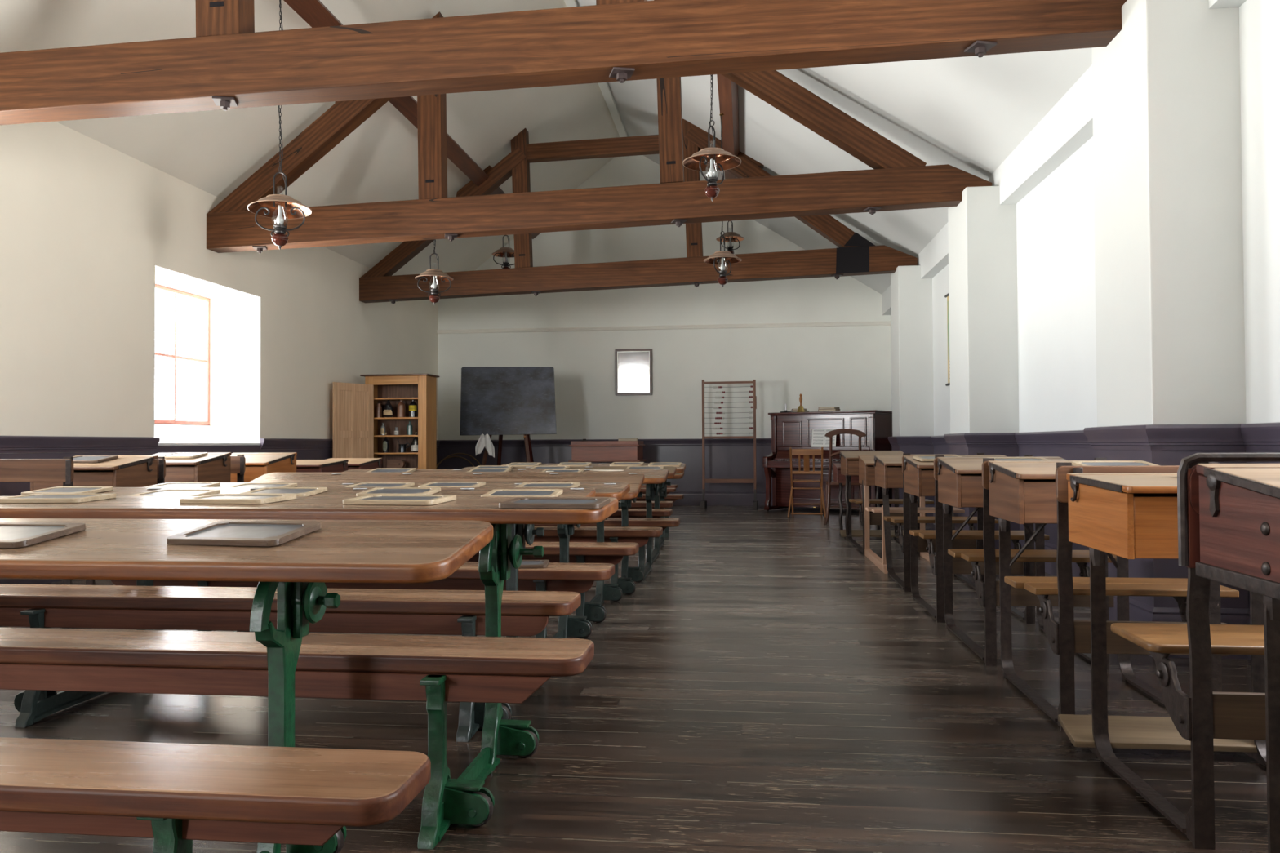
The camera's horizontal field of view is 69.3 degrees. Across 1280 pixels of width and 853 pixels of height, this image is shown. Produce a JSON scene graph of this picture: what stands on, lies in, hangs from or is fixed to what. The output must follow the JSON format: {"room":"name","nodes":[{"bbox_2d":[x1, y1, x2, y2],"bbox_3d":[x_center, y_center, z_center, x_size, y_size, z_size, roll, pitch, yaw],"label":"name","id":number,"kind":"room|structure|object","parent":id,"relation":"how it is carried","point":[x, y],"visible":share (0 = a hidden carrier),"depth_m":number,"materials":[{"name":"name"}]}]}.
{"room":"classroom","nodes":[
{"label":"classroom","id":0,"kind":"room"},
{"bbox_2d":[0,121,438,453],"bbox_3d":[-4.356,-0.568,5.616,0.720,3.190,17.450,0,-1,7],"label":"wall","id":1,"kind":"structure","parent":0,"point":[89,229],"depth_m":7.11,"materials":[{"name":"paint"}]},
{"bbox_2d":[0,579,62,584],"bbox_3d":[-3.972,0.923,5.621,0.022,0.205,16.700,0,-1,7],"label":"baseboard","id":2,"kind":"structure","parent":1,"relation":"attached to","point":[2,581],"depth_m":5.93,"materials":[{"name":"paint"}]},
{"bbox_2d":[0,435,159,453],"bbox_3d":[-3.869,0.124,6.464,0.045,0.110,1.570,0,-1,7],"label":"trim","id":3,"kind":"structure","parent":1,"relation":"attached to","point":[8,444],"depth_m":6.34,"materials":[{"name":"paint"}]},
{"bbox_2d":[154,284,260,446],"bbox_3d":[-4.061,-0.538,8.086,0.706,1.420,1.585,0,-1,7],"label":"window","id":4,"kind":"structure","parent":1,"relation":"in","point":[171,433],"depth_m":8.37,"materials":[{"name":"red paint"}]},
{"bbox_2d":[155,444,260,451],"bbox_3d":[-3.710,0.187,8.033,0.006,0.045,1.585,0,-1,7],"label":"trim","id":5,"kind":"structure","parent":1,"relation":"attached to","point":[161,448],"depth_m":7.95,"materials":[{"name":"paint"}]},
{"bbox_2d":[0,447,438,496],"bbox_3d":[-3.982,0.521,5.629,0.006,0.710,16.700,0,-1,7],"label":"trim","id":6,"kind":"structure","parent":1,"relation":"attached to","point":[6,489],"depth_m":6.64,"materials":[{"name":"paint"}]},
{"bbox_2d":[259,438,439,449],"bbox_3d":[-3.309,0.213,11.374,0.045,0.110,5.145,0,-1,7],"label":"trim","id":7,"kind":"structure","parent":1,"relation":"attached to","point":[265,443],"depth_m":9.44,"materials":[{"name":"paint"}]},
{"bbox_2d":[0,0,1092,293],"bbox_3d":[-0.750,-3.056,5.225,7.570,2.725,17.500,0,-1,7],"label":"ceiling","id":8,"kind":"structure","parent":0,"point":[968,114],"depth_m":7.85,"materials":[{"name":"paint"}]},
{"bbox_2d":[0,0,1126,124],"bbox_3d":[-0.810,-2.628,4.625,6.620,2.005,0.190,0,-1,7],"label":"roof truss","id":9,"kind":"object","parent":8,"relation":"attached to","point":[228,64],"visible":0.98,"depth_m":4.51,"materials":[{"name":"brown wood"}]},
{"bbox_2d":[206,11,991,253],"bbox_3d":[-0.493,-2.542,7.708,6.550,2.054,0.190,0,-1,7],"label":"roof truss","id":10,"kind":"object","parent":8,"relation":"attached to","point":[898,180],"visible":0.74,"depth_m":7.59,"materials":[{"name":"brown wood"}]},
{"bbox_2d":[283,0,540,239],"bbox_3d":[-2.512,-3.039,5.526,0.194,0.182,16.700,0,-1,7],"label":"purlin","id":11,"kind":"object","parent":10,"relation":"attached to","point":[313,12],"visible":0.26,"depth_m":8.52,"materials":[{"name":"brown wood"}]},
{"bbox_2d":[247,0,311,249],"bbox_3d":[-2.428,-2.090,6.244,0.407,1.787,0.407,0,-1,-1],"label":"hanging lamp","id":12,"kind":"object","parent":11,"relation":"hanging from","point":[278,206],"visible":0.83,"depth_m":6.23,"materials":[{"name":"metal"}]},
{"bbox_2d":[414,239,453,305],"bbox_3d":[-2.076,-2.078,9.335,0.381,1.700,0.381,0,-1,-3],"label":"hanging lamp","id":13,"kind":"object","parent":11,"relation":"hanging from","point":[435,276],"visible":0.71,"depth_m":9.31,"materials":[{"name":"metal"}]},
{"bbox_2d":[491,235,515,268],"bbox_3d":[-1.758,-2.431,12.144,0.371,0.890,0.371,0,-1,-14],"label":"hanging lamp","id":14,"kind":"object","parent":11,"relation":"hanging from","point":[503,251],"visible":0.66,"depth_m":12.12,"materials":[{"name":"metal"}]},
{"bbox_2d":[716,74,739,178],"bbox_3d":[0.428,-3.255,5.195,0.188,0.175,16.700,0,-1,7],"label":"purlin","id":15,"kind":"object","parent":10,"relation":"attached to","point":[727,89],"visible":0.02,"depth_m":9.29,"materials":[{"name":"brown wood"}]},
{"bbox_2d":[682,74,741,201],"bbox_3d":[0.496,-2.384,6.429,0.407,1.632,0.407,-1,-1,35],"label":"hanging lamp","id":16,"kind":"object","parent":15,"relation":"hanging from","point":[713,159],"visible":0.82,"depth_m":6.43,"materials":[{"name":"metal"}]},
{"bbox_2d":[703,113,742,287],"bbox_3d":[0.827,-2.276,9.309,0.383,1.742,0.383,-1,-1,36],"label":"hanging lamp","id":17,"kind":"object","parent":15,"relation":"hanging from","point":[723,257],"visible":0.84,"depth_m":9.29,"materials":[{"name":"metal"}]},
{"bbox_2d":[715,220,744,253],"bbox_3d":[1.238,-2.694,12.692,0.390,0.785,0.390,0,-1,7],"label":"hanging lamp","id":18,"kind":"object","parent":15,"relation":"hanging from","point":[730,237],"visible":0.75,"depth_m":12.68,"materials":[{"name":"metal"}]},
{"bbox_2d":[359,118,917,304],"bbox_3d":[-0.134,-2.536,10.858,6.550,2.086,0.196,0,-1,7],"label":"roof truss","id":19,"kind":"object","parent":8,"relation":"attached to","point":[855,255],"visible":0.91,"depth_m":10.80,"materials":[{"name":"brown wood"}]},
{"bbox_2d":[0,505,1267,852],"bbox_3d":[-0.668,1.052,5.241,7.870,0.100,17.900,0,-1,7],"label":"floor","id":20,"kind":"structure","parent":0,"point":[766,686],"depth_m":2.90,"materials":[{"name":"wood"}]},
{"bbox_2d":[0,455,158,628],"bbox_3d":[-3.034,0.588,4.915,0.570,0.860,0.692,0,-1,7],"label":"school desk","id":21,"kind":"object","parent":20,"relation":"on","point":[124,471],"visible":0.47,"depth_m":4.89,"materials":[{"name":"brown wood"}]},
{"bbox_2d":[73,455,118,462],"bbox_3d":[-3.042,0.180,5.094,0.252,0.038,0.180,0,-1,9],"label":"writing slate","id":22,"kind":"object","parent":21,"relation":"on","point":[80,459],"visible":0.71,"depth_m":5.09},
{"bbox_2d":[86,452,231,585],"bbox_3d":[-2.950,0.597,5.651,0.570,0.868,0.712,0,-1,7],"label":"school desk","id":23,"kind":"object","parent":20,"relation":"on","point":[213,467],"visible":0.23,"depth_m":5.66,"materials":[{"name":"brown wood"}]},
{"bbox_2d":[158,452,208,458],"bbox_3d":[-2.877,0.182,5.831,0.238,0.035,0.171,0,-1,9],"label":"writing slate","id":24,"kind":"object","parent":23,"relation":"on","point":[177,455],"visible":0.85,"depth_m":5.81,"materials":[{"name":"brown wood"}]},
{"bbox_2d":[0,518,493,852],"bbox_3d":[-1.507,0.578,1.853,2.378,0.729,0.740,0,-1,7],"label":"desk","id":25,"kind":"object","parent":20,"relation":"on","point":[277,793],"visible":1,"depth_m":1.57,"materials":[{"name":"brown wood"}]},
{"bbox_2d":[0,522,85,547],"bbox_3d":[-1.380,0.234,2.005,0.265,0.036,0.190,0,-1,10],"label":"writing slate","id":26,"kind":"object","parent":25,"relation":"on","point":[12,535],"visible":1,"depth_m":2.01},
{"bbox_2d":[166,520,321,546],"bbox_3d":[-0.840,0.227,1.974,0.260,0.035,0.186,-1,-1,12],"label":"writing slate","id":27,"kind":"object","parent":25,"relation":"on","point":[221,533],"visible":1,"depth_m":1.95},
{"bbox_2d":[230,452,297,482],"bbox_3d":[-2.852,0.617,6.510,0.570,0.859,0.742,0,-1,7],"label":"school desk","id":28,"kind":"object","parent":20,"relation":"on","point":[244,467],"visible":0.3,"depth_m":6.49,"materials":[{"name":"brown wood"}]},
{"bbox_2d":[0,487,595,742],"bbox_3d":[-1.351,0.602,3.294,2.360,0.734,0.780,0,-1,7],"label":"desk","id":29,"kind":"object","parent":20,"relation":"on","point":[144,606],"visible":0.48,"depth_m":3.00,"materials":[{"name":"brown wood"}]},
{"bbox_2d":[21,486,113,495],"bbox_3d":[-2.234,0.253,3.612,0.265,0.029,0.190,-1,-1,12],"label":"writing slate","id":30,"kind":"object","parent":29,"relation":"on","point":[57,490],"visible":0.84,"depth_m":3.61,"materials":[{"name":"brown wood"}]},
{"bbox_2d":[128,488,220,496],"bbox_3d":[-1.746,0.255,3.476,0.265,0.029,0.190,0,-1,11],"label":"writing slate","id":31,"kind":"object","parent":29,"relation":"on","point":[163,492],"visible":0.7,"depth_m":3.49,"materials":[{"name":"brown wood"}]},
{"bbox_2d":[240,487,327,496],"bbox_3d":[-1.342,0.248,3.490,0.265,0.029,0.190,0,-1,9],"label":"writing slate","id":32,"kind":"object","parent":29,"relation":"on","point":[299,491],"visible":0.76,"depth_m":3.49,"materials":[{"name":"brown wood"}]},
{"bbox_2d":[355,487,440,496],"bbox_3d":[-0.895,0.244,3.439,0.265,0.029,0.190,0,-1,8],"label":"writing slate","id":33,"kind":"object","parent":29,"relation":"on","point":[376,491],"visible":0.8,"depth_m":3.44,"materials":[{"name":"brown wood"}]},
{"bbox_2d":[480,488,563,497],"bbox_3d":[-0.423,0.245,3.335,0.265,0.029,0.190,0,-1,7],"label":"writing slate","id":34,"kind":"object","parent":29,"relation":"on","point":[496,492],"visible":0.73,"depth_m":3.34,"materials":[{"name":"brown wood"}]},
{"bbox_2d":[0,496,617,849],"bbox_3d":[-1.303,0.581,2.509,2.435,0.745,0.690,0,-1,7],"label":"desk","id":35,"kind":"object","parent":20,"relation":"on","point":[492,669],"visible":0.98,"depth_m":2.25,"materials":[{"name":"brown wood"}]},
{"bbox_2d":[0,493,116,502],"bbox_3d":[-1.729,0.212,2.740,0.265,0.013,0.190,0,0,4],"label":"writing slate","id":36,"kind":"object","parent":35,"relation":"on","point":[33,498],"visible":1,"depth_m":2.69,"materials":[{"name":"brown wood"}]},
{"bbox_2d":[178,493,296,504],"bbox_3d":[-1.154,0.208,2.664,0.265,0.013,0.190,0,0,11],"label":"writing slate","id":37,"kind":"object","parent":35,"relation":"on","point":[242,499],"visible":1,"depth_m":2.62,"materials":[{"name":"brown wood"}]},
{"bbox_2d":[342,494,456,505],"bbox_3d":[-0.670,0.205,2.589,0.265,0.013,0.190,0,0,11],"label":"writing slate","id":38,"kind":"object","parent":35,"relation":"on","point":[375,500],"visible":1,"depth_m":2.52,"materials":[{"name":"brown wood"}]},
{"bbox_2d":[498,497,609,508],"bbox_3d":[-0.223,0.202,2.448,0.265,0.013,0.190,0,0,8],"label":"writing slate","id":39,"kind":"object","parent":35,"relation":"on","point":[516,503],"visible":1,"depth_m":2.37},
{"bbox_2d":[296,459,348,472],"bbox_3d":[-2.755,0.667,7.353,0.570,0.791,0.824,0,-1,7],"label":"school desk","id":40,"kind":"object","parent":20,"relation":"on","point":[302,465],"visible":0.13,"depth_m":7.46,"materials":[{"name":"brown wood"}]},
{"bbox_2d":[326,457,382,470],"bbox_3d":[-2.666,0.680,8.133,0.570,0.793,0.714,0,-1,7],"label":"school desk","id":41,"kind":"object","parent":20,"relation":"on","point":[353,463],"visible":0.16,"depth_m":8.24,"materials":[{"name":"brown wood"}]},
{"bbox_2d":[110,482,630,638],"bbox_3d":[-1.226,0.623,4.128,2.320,0.721,0.695,0,-1,7],"label":"desk","id":42,"kind":"object","parent":20,"relation":"on","point":[563,575],"visible":0.3,"depth_m":3.84,"materials":[{"name":"brown wood"}]},
{"bbox_2d":[146,482,220,487],"bbox_3d":[-2.140,0.279,4.346,0.265,0.026,0.190,0,-1,7],"label":"writing slate","id":43,"kind":"object","parent":42,"relation":"on","point":[168,484],"visible":0.77,"depth_m":4.35,"materials":[{"name":"brown wood"}]},
{"bbox_2d":[227,483,297,487],"bbox_3d":[-1.746,0.278,4.271,0.265,0.026,0.190,0,-1,5],"label":"writing slate","id":44,"kind":"object","parent":42,"relation":"on","point":[243,485],"visible":0.55,"depth_m":4.29,"materials":[{"name":"brown wood"}]},
{"bbox_2d":[345,482,414,487],"bbox_3d":[-1.187,0.273,4.227,0.265,0.026,0.190,0,-1,8],"label":"writing slate","id":45,"kind":"object","parent":42,"relation":"on","point":[362,484],"visible":0.64,"depth_m":4.25,"materials":[{"name":"brown wood"}]},
{"bbox_2d":[417,481,485,487],"bbox_3d":[-0.856,0.269,4.220,0.265,0.026,0.190,0,-1,8],"label":"writing slate","id":46,"kind":"object","parent":42,"relation":"on","point":[433,484],"visible":0.79,"depth_m":4.22,"materials":[{"name":"brown wood"}]},
{"bbox_2d":[519,560,549,568],"bbox_3d":[-0.498,0.567,3.811,0.238,0.012,0.171,0,-1,-2],"label":"writing slate","id":47,"kind":"object","parent":42,"relation":"on","point":[525,563],"visible":0.51,"depth_m":3.77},
{"bbox_2d":[515,482,580,487],"bbox_3d":[-0.412,0.267,4.139,0.265,0.026,0.190,0,-1,7],"label":"writing slate","id":48,"kind":"object","parent":42,"relation":"on","point":[524,484],"visible":0.66,"depth_m":4.16,"materials":[{"name":"brown wood"}]},
{"bbox_2d":[332,373,439,469],"bbox_3d":[-2.880,0.255,10.568,0.901,1.716,0.894,0,-1,9],"label":"tall cabinet","id":49,"kind":"object","parent":20,"relation":"on","point":[356,426],"visible":0.66,"depth_m":10.67,"materials":[{"name":"brown wood"}]},
{"bbox_2d":[382,400,393,417],"bbox_3d":[-2.946,-0.222,10.838,0.124,0.236,0.099,0,-1,7],"label":"bottle","id":50,"kind":"object","parent":49,"relation":"on","point":[388,410],"visible":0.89,"depth_m":10.81,"materials":[{"name":"black glass"}]},
{"bbox_2d":[373,397,417,400],"bbox_3d":[-2.798,-0.321,10.852,0.700,0.018,0.280,0,-1,8],"label":"shelf","id":51,"kind":"object","parent":49,"relation":"attached to","point":[375,398],"depth_m":10.75,"materials":[{"name":"brown wood"}]},
{"bbox_2d":[386,459,405,467],"bbox_3d":[-2.847,0.439,10.804,0.200,0.100,0.064,0,-1,7],"label":"box","id":52,"kind":"object","parent":49,"relation":"on","point":[390,463],"visible":0.85,"depth_m":10.78,"materials":[{"name":"brown"}]},
{"bbox_2d":[396,400,404,417],"bbox_3d":[-2.794,-0.218,10.822,0.094,0.226,0.093,0,-1,7],"label":"bottle","id":53,"kind":"object","parent":49,"relation":"on","point":[401,406],"visible":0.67,"depth_m":10.79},
{"bbox_2d":[408,400,417,417],"bbox_3d":[-2.650,-0.224,10.804,0.094,0.236,0.097,0,-1,7],"label":"bottle","id":54,"kind":"object","parent":49,"relation":"on","point":[412,406],"visible":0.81,"depth_m":10.77,"materials":[{"name":"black glass"}]},
{"bbox_2d":[249,471,644,622],"bbox_3d":[-1.168,0.634,5.102,2.414,0.735,1.005,0,-1,7],"label":"desk","id":55,"kind":"object","parent":20,"relation":"on","point":[600,551],"visible":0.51,"depth_m":5.34,"materials":[{"name":"brown wood"}]},
{"bbox_2d":[342,468,669,595],"bbox_3d":[-0.953,0.649,5.900,2.240,0.734,0.810,0,-1,7],"label":"desk","id":56,"kind":"object","parent":20,"relation":"on","point":[639,535],"visible":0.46,"depth_m":5.53,"materials":[{"name":"brown wood"}]},
{"bbox_2d":[365,467,416,472],"bbox_3d":[-1.681,0.302,6.246,0.292,0.038,0.209,0,-1,7],"label":"writing slate","id":57,"kind":"object","parent":56,"relation":"on","point":[384,469],"visible":0.63,"depth_m":6.26,"materials":[{"name":"brown wood"}]},
{"bbox_2d":[467,467,511,471],"bbox_3d":[-1.006,0.298,6.169,0.265,0.036,0.190,0,-1,7],"label":"writing slate","id":58,"kind":"object","parent":56,"relation":"on","point":[483,469],"visible":0.54,"depth_m":6.20,"materials":[{"name":"brown wood"}]},
{"bbox_2d":[542,468,583,471],"bbox_3d":[-0.513,0.298,6.072,0.265,0.036,0.190,0,-1,8],"label":"writing slate","id":59,"kind":"object","parent":56,"relation":"on","point":[547,469],"visible":0.5,"depth_m":6.12,"materials":[{"name":"brown wood"}]},
{"bbox_2d":[481,434,533,465],"bbox_3d":[-1.702,0.215,12.336,0.850,1.857,1.015,0,-1,7],"label":"easel","id":60,"kind":"object","parent":20,"relation":"on","point":[529,456],"visible":0.27,"depth_m":12.55,"materials":[{"name":"brown wood"}]},
{"bbox_2d":[475,433,494,457],"bbox_3d":[-2.007,0.249,11.980,0.263,0.313,0.051,0,-1,7],"label":"cloth","id":61,"kind":"object","parent":60,"relation":"hanging from","point":[485,441],"visible":1,"depth_m":11.98,"materials":[{"name":"white fabric"}]},
{"bbox_2d":[460,366,556,435],"bbox_3d":[-1.731,-0.343,12.165,1.310,0.916,0.164,0,-1,7],"label":"blackboard","id":62,"kind":"object","parent":60,"relation":"on","point":[495,400],"visible":1,"depth_m":12.15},
{"bbox_2d":[461,466,679,581],"bbox_3d":[-0.682,0.659,6.511,1.960,0.734,0.795,0,-1,7],"label":"desk","id":63,"kind":"object","parent":20,"relation":"on","point":[664,522],"visible":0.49,"depth_m":6.24,"materials":[{"name":"brown wood"}]},
{"bbox_2d":[502,462,685,564],"bbox_3d":[-0.556,0.674,7.420,1.805,0.737,0.880,0,-1,7],"label":"desk","id":64,"kind":"object","parent":20,"relation":"on","point":[657,512],"visible":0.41,"depth_m":7.13,"materials":[{"name":"brown wood"}]},
{"bbox_2d":[506,462,542,466],"bbox_3d":[-0.973,0.320,7.775,0.265,0.031,0.190,0,-1,7],"label":"writing slate","id":65,"kind":"object","parent":64,"relation":"on","point":[514,464],"visible":0.79,"depth_m":7.74,"materials":[{"name":"brown wood"}]},
{"bbox_2d":[557,462,591,466],"bbox_3d":[-0.546,0.317,7.727,0.265,0.031,0.190,0,-1,4],"label":"writing slate","id":66,"kind":"object","parent":64,"relation":"on","point":[563,464],"visible":0.96,"depth_m":7.72,"materials":[{"name":"brown wood"}]},
{"bbox_2d":[609,462,644,466],"bbox_3d":[-0.108,0.313,7.687,0.265,0.031,0.190,0,-1,9],"label":"writing slate","id":67,"kind":"object","parent":64,"relation":"on","point":[614,464],"visible":0.95,"depth_m":7.67,"materials":[{"name":"brown wood"}]},
{"bbox_2d":[648,462,681,466],"bbox_3d":[0.207,0.313,7.621,0.265,0.031,0.190,0,-1,7],"label":"writing slate","id":68,"kind":"object","parent":64,"relation":"on","point":[661,464],"visible":0.93,"depth_m":7.62,"materials":[{"name":"brown wood"}]},
{"bbox_2d":[568,440,646,462],"bbox_3d":[-0.441,0.671,12.700,0.980,0.940,0.590,0,-1,9],"label":"desk","id":69,"kind":"object","parent":20,"relation":"on","point":[589,451],"visible":0.65,"depth_m":12.45,"materials":[{"name":"brown wood"}]},
{"bbox_2d":[617,471,684,548],"bbox_3d":[-0.472,0.730,8.240,1.695,0.654,0.810,0,-1,7],"label":"desk","id":70,"kind":"object","parent":20,"relation":"on","point":[637,504],"visible":0.16,"depth_m":7.92,"materials":[{"name":"brown wood"}]},
{"bbox_2d":[617,494,684,537],"bbox_3d":[-0.324,0.869,9.021,1.500,0.405,0.220,0,-1,7],"label":"bench","id":71,"kind":"object","parent":20,"relation":"on","point":[673,498],"visible":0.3,"depth_m":8.89,"materials":[{"name":"brown wood"}]},
{"bbox_2d":[700,379,757,508],"bbox_3d":[1.248,0.238,12.971,0.780,1.800,0.300,0,-1,10],"label":"abacus","id":72,"kind":"object","parent":20,"relation":"on","point":[703,504],"visible":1,"depth_m":12.96,"materials":[{"name":"brown wood"}]},
{"bbox_2d":[787,447,826,518],"bbox_3d":[2.057,0.683,11.413,0.464,0.859,0.552,0,-1,11],"label":"chair","id":73,"kind":"object","parent":20,"relation":"on","point":[806,453],"visible":0.98,"depth_m":11.32,"materials":[{"name":"brown wood"}]},
{"bbox_2d":[762,409,892,512],"bbox_3d":[2.455,0.462,12.070,1.510,1.305,0.885,-1,-1,36],"label":"piano","id":74,"kind":"object","parent":20,"relation":"on","point":[793,430],"visible":0.63,"depth_m":11.97,"materials":[{"name":"brown wood"}]},
{"bbox_2d":[811,428,836,447],"bbox_3d":[2.361,0.148,11.850,0.335,0.231,0.058,-1,-1,37],"label":"sheet music","id":75,"kind":"object","parent":74,"relation":"on","point":[819,439],"visible":0.81,"depth_m":11.88,"materials":[{"name":"white paper"}]},
{"bbox_2d":[824,428,866,524],"bbox_3d":[2.297,0.560,10.378,0.475,1.062,0.501,0,-1,10],"label":"chair","id":76,"kind":"object","parent":20,"relation":"on","point":[860,433],"visible":0.72,"depth_m":10.21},
{"bbox_2d":[832,462,889,540],"bbox_3d":[2.154,0.715,9.053,0.420,0.694,1.091,0,-1,7],"label":"school desk","id":77,"kind":"object","parent":20,"relation":"on","point":[839,478],"visible":0.48,"depth_m":9.12,"materials":[{"name":"brown wood"}]},
{"bbox_2d":[840,450,933,555],"bbox_3d":[2.154,0.638,8.197,0.695,0.831,1.694,0,-1,7],"label":"school desk","id":78,"kind":"object","parent":20,"relation":"on","point":[849,460],"visible":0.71,"depth_m":8.55,"materials":[{"name":"brown wood"}]},
{"bbox_2d":[857,454,964,574],"bbox_3d":[2.003,0.623,7.001,0.645,0.798,1.346,0,-1,7],"label":"school desk","id":79,"kind":"object","parent":20,"relation":"on","point":[866,462],"visible":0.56,"depth_m":7.27,"materials":[{"name":"brown wood"}]},
{"bbox_2d":[874,453,1001,592],"bbox_3d":[1.913,0.593,6.128,0.655,0.845,1.242,0,-1,7],"label":"school desk","id":80,"kind":"object","parent":20,"relation":"on","point":[889,468],"visible":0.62,"depth_m":5.69,"materials":[{"name":"brown wood"}]},
{"bbox_2d":[903,454,1049,624],"bbox_3d":[1.788,0.573,5.030,0.655,0.845,0.922,0,-1,7],"label":"school desk","id":81,"kind":"object","parent":20,"relation":"on","point":[921,477],"visible":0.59,"depth_m":4.71,"materials":[{"name":"brown wood"}]},
{"bbox_2d":[912,455,961,461],"bbox_3d":[1.710,0.181,5.277,0.265,0.030,0.190,0,-1,1],"label":"writing slate","id":82,"kind":"object","parent":81,"relation":"on","point":[922,458],"visible":0.6,"depth_m":5.30,"materials":[{"name":"brown wood"}]},
{"bbox_2d":[937,456,1116,668],"bbox_3d":[1.694,0.557,4.120,0.655,0.845,0.912,0,-1,7],"label":"school desk","id":83,"kind":"object","parent":20,"relation":"on","point":[962,482],"visible":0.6,"depth_m":3.93,"materials":[{"name":"brown wood"}]},
{"bbox_2d":[987,457,1049,460],"bbox_3d":[1.784,0.163,4.343,0.265,0.033,0.190,0,-1,5],"label":"writing slate","id":84,"kind":"object","parent":83,"relation":"on","point":[995,458],"visible":0.34,"depth_m":4.40,"materials":[{"name":"brown wood"}]},
{"bbox_2d":[987,460,1239,731],"bbox_3d":[1.609,0.541,3.244,0.655,0.845,0.842,0,-1,7],"label":"school desk","id":85,"kind":"object","parent":20,"relation":"on","point":[1021,491],"visible":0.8,"depth_m":3.06,"materials":[{"name":"brown wood"}]},
{"bbox_2d":[1071,460,1157,466],"bbox_3d":[1.761,0.143,3.430,0.265,0.029,0.190,0,-1,9],"label":"writing slate","id":86,"kind":"object","parent":85,"relation":"on","point":[1131,463],"visible":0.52,"depth_m":3.46,"materials":[{"name":"brown wood"}]},
{"bbox_2d":[1057,452,1279,849],"bbox_3d":[1.549,0.505,2.389,0.680,0.884,0.796,0,-1,7],"label":"school desk","id":87,"kind":"object","parent":20,"relation":"on","point":[1128,516],"visible":0.84,"depth_m":2.36,"materials":[{"name":"brown wood"}]},
{"bbox_2d":[1195,463,1279,852],"bbox_3d":[1.426,0.501,1.549,0.655,0.861,0.852,0,-1,7],"label":"school desk","id":88,"kind":"object","parent":20,"relation":"on","point":[1239,504],"visible":1,"depth_m":1.79,"materials":[{"name":"brown wood"}]},
{"bbox_2d":[438,155,891,439],"bbox_3d":[0.282,-1.503,13.736,6.870,5.320,0.300,0,-1,7],"label":"wall","id":89,"kind":"structure","parent":0,"point":[847,368],"depth_m":13.56,"materials":[{"name":"paint"}]},
{"bbox_2d":[564,0,627,137],"bbox_3d":[-1.097,-4.244,5.387,0.100,0.090,16.700,0,-1,7],"label":"trim","id":90,"kind":"structure","parent":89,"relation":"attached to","point":[604,86],"depth_m":11.72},
{"bbox_2d":[438,438,771,447],"bbox_3d":[0.271,0.236,13.532,6.670,0.110,0.045,0,-1,7],"label":"trim","id":91,"kind":"structure","parent":89,"relation":"attached to","point":[686,442],"depth_m":13.54,"materials":[{"name":"paint"}]},
{"bbox_2d":[438,445,772,491],"bbox_3d":[0.275,0.643,13.544,6.670,0.720,0.006,0,-1,7],"label":"trim","id":92,"kind":"structure","parent":89,"relation":"attached to","point":[726,462],"depth_m":13.49,"materials":[{"name":"paint"}]},
{"bbox_2d":[614,348,652,395],"bbox_3d":[-0.094,-0.799,13.595,0.545,0.680,0.032,0,-1,7],"label":"wall mirror","id":93,"kind":"object","parent":89,"relation":"attached to","point":[633,367],"visible":1,"depth_m":13.59,"materials":[{"name":"grey mirror"}]},
{"bbox_2d":[436,320,891,333],"bbox_3d":[0.263,-1.452,13.564,6.670,0.060,0.045,0,-1,7],"label":"trim","id":94,"kind":"structure","parent":89,"relation":"attached to","point":[883,322],"depth_m":13.53,"materials":[{"name":"beige paint"}]},
{"bbox_2d":[667,491,772,506],"bbox_3d":[0.276,1.051,13.528,6.670,0.205,0.022,0,-1,7],"label":"baseboard","id":95,"kind":"structure","parent":89,"relation":"attached to","point":[691,498],"depth_m":13.41,"materials":[{"name":"paint"}]},
{"bbox_2d":[890,265,933,436],"bbox_3d":[3.108,-0.353,10.514,0.400,2.870,0.520,0,-1,7],"label":"pillar","id":96,"kind":"structure","parent":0,"point":[912,315],"depth_m":10.27,"materials":[{"name":"paint"}]},
{"bbox_2d":[947,186,1018,433],"bbox_3d":[2.753,-0.410,7.399,0.400,2.870,0.650,0,-1,7],"label":"pillar","id":97,"kind":"structure","parent":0,"point":[983,258],"depth_m":7.09,"materials":[{"name":"paint"}]},
{"bbox_2d":[890,0,1279,435],"bbox_3d":[2.846,-0.623,4.871,0.420,3.200,17.300,0,-1,7],"label":"wall","id":98,"kind":"structure","parent":0,"point":[1055,225],"depth_m":5.68,"materials":[{"name":"paint"}]},
{"bbox_2d":[944,293,950,386],"bbox_3d":[3.095,-0.956,9.076,0.024,1.064,0.860,0,-1,7],"label":"chart","id":99,"kind":"object","parent":98,"relation":"attached to","point":[947,295],"visible":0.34,"depth_m":9.42,"materials":[{"name":"paper"}]},
{"bbox_2d":[881,0,1246,315],"bbox_3d":[2.596,-1.911,4.922,0.170,0.340,16.699,0,-1,7],"label":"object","id":100,"kind":"structure","parent":98,"relation":"attached to","point":[1068,126],"depth_m":6.15,"materials":[{"name":"paint"}]},
{"bbox_2d":[890,503,1251,661],"bbox_3d":[2.807,0.934,8.018,0.392,0.205,10.400,0,-1,7],"label":"baseboard","id":101,"kind":"structure","parent":98,"relation":"attached to","point":[1138,611],"depth_m":3.89,"materials":[{"name":"paint"}]},
{"bbox_2d":[888,422,1279,450],"bbox_3d":[2.791,0.120,8.034,0.415,0.110,10.400,0,-1,7],"label":"trim","id":102,"kind":"structure","parent":98,"relation":"attached to","point":[1256,436],"depth_m":3.99,"materials":[{"name":"paint"}]},
{"bbox_2d":[891,445,1279,608],"bbox_3d":[2.813,0.527,8.025,0.376,0.720,10.400,0,-1,7],"label":"wainscoting","id":103,"kind":"structure","parent":98,"relation":"attached to","point":[1138,567],"depth_m":4.16,"materials":[{"name":"paint"}]},
{"bbox_2d":[1091,0,1246,426],"bbox_3d":[2.386,-0.468,4.188,0.400,2.870,0.625,0,-1,7],"label":"pillar","id":104,"kind":"structure","parent":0,"point":[1170,331],"depth_m":3.90,"materials":[{"name":"paint"}]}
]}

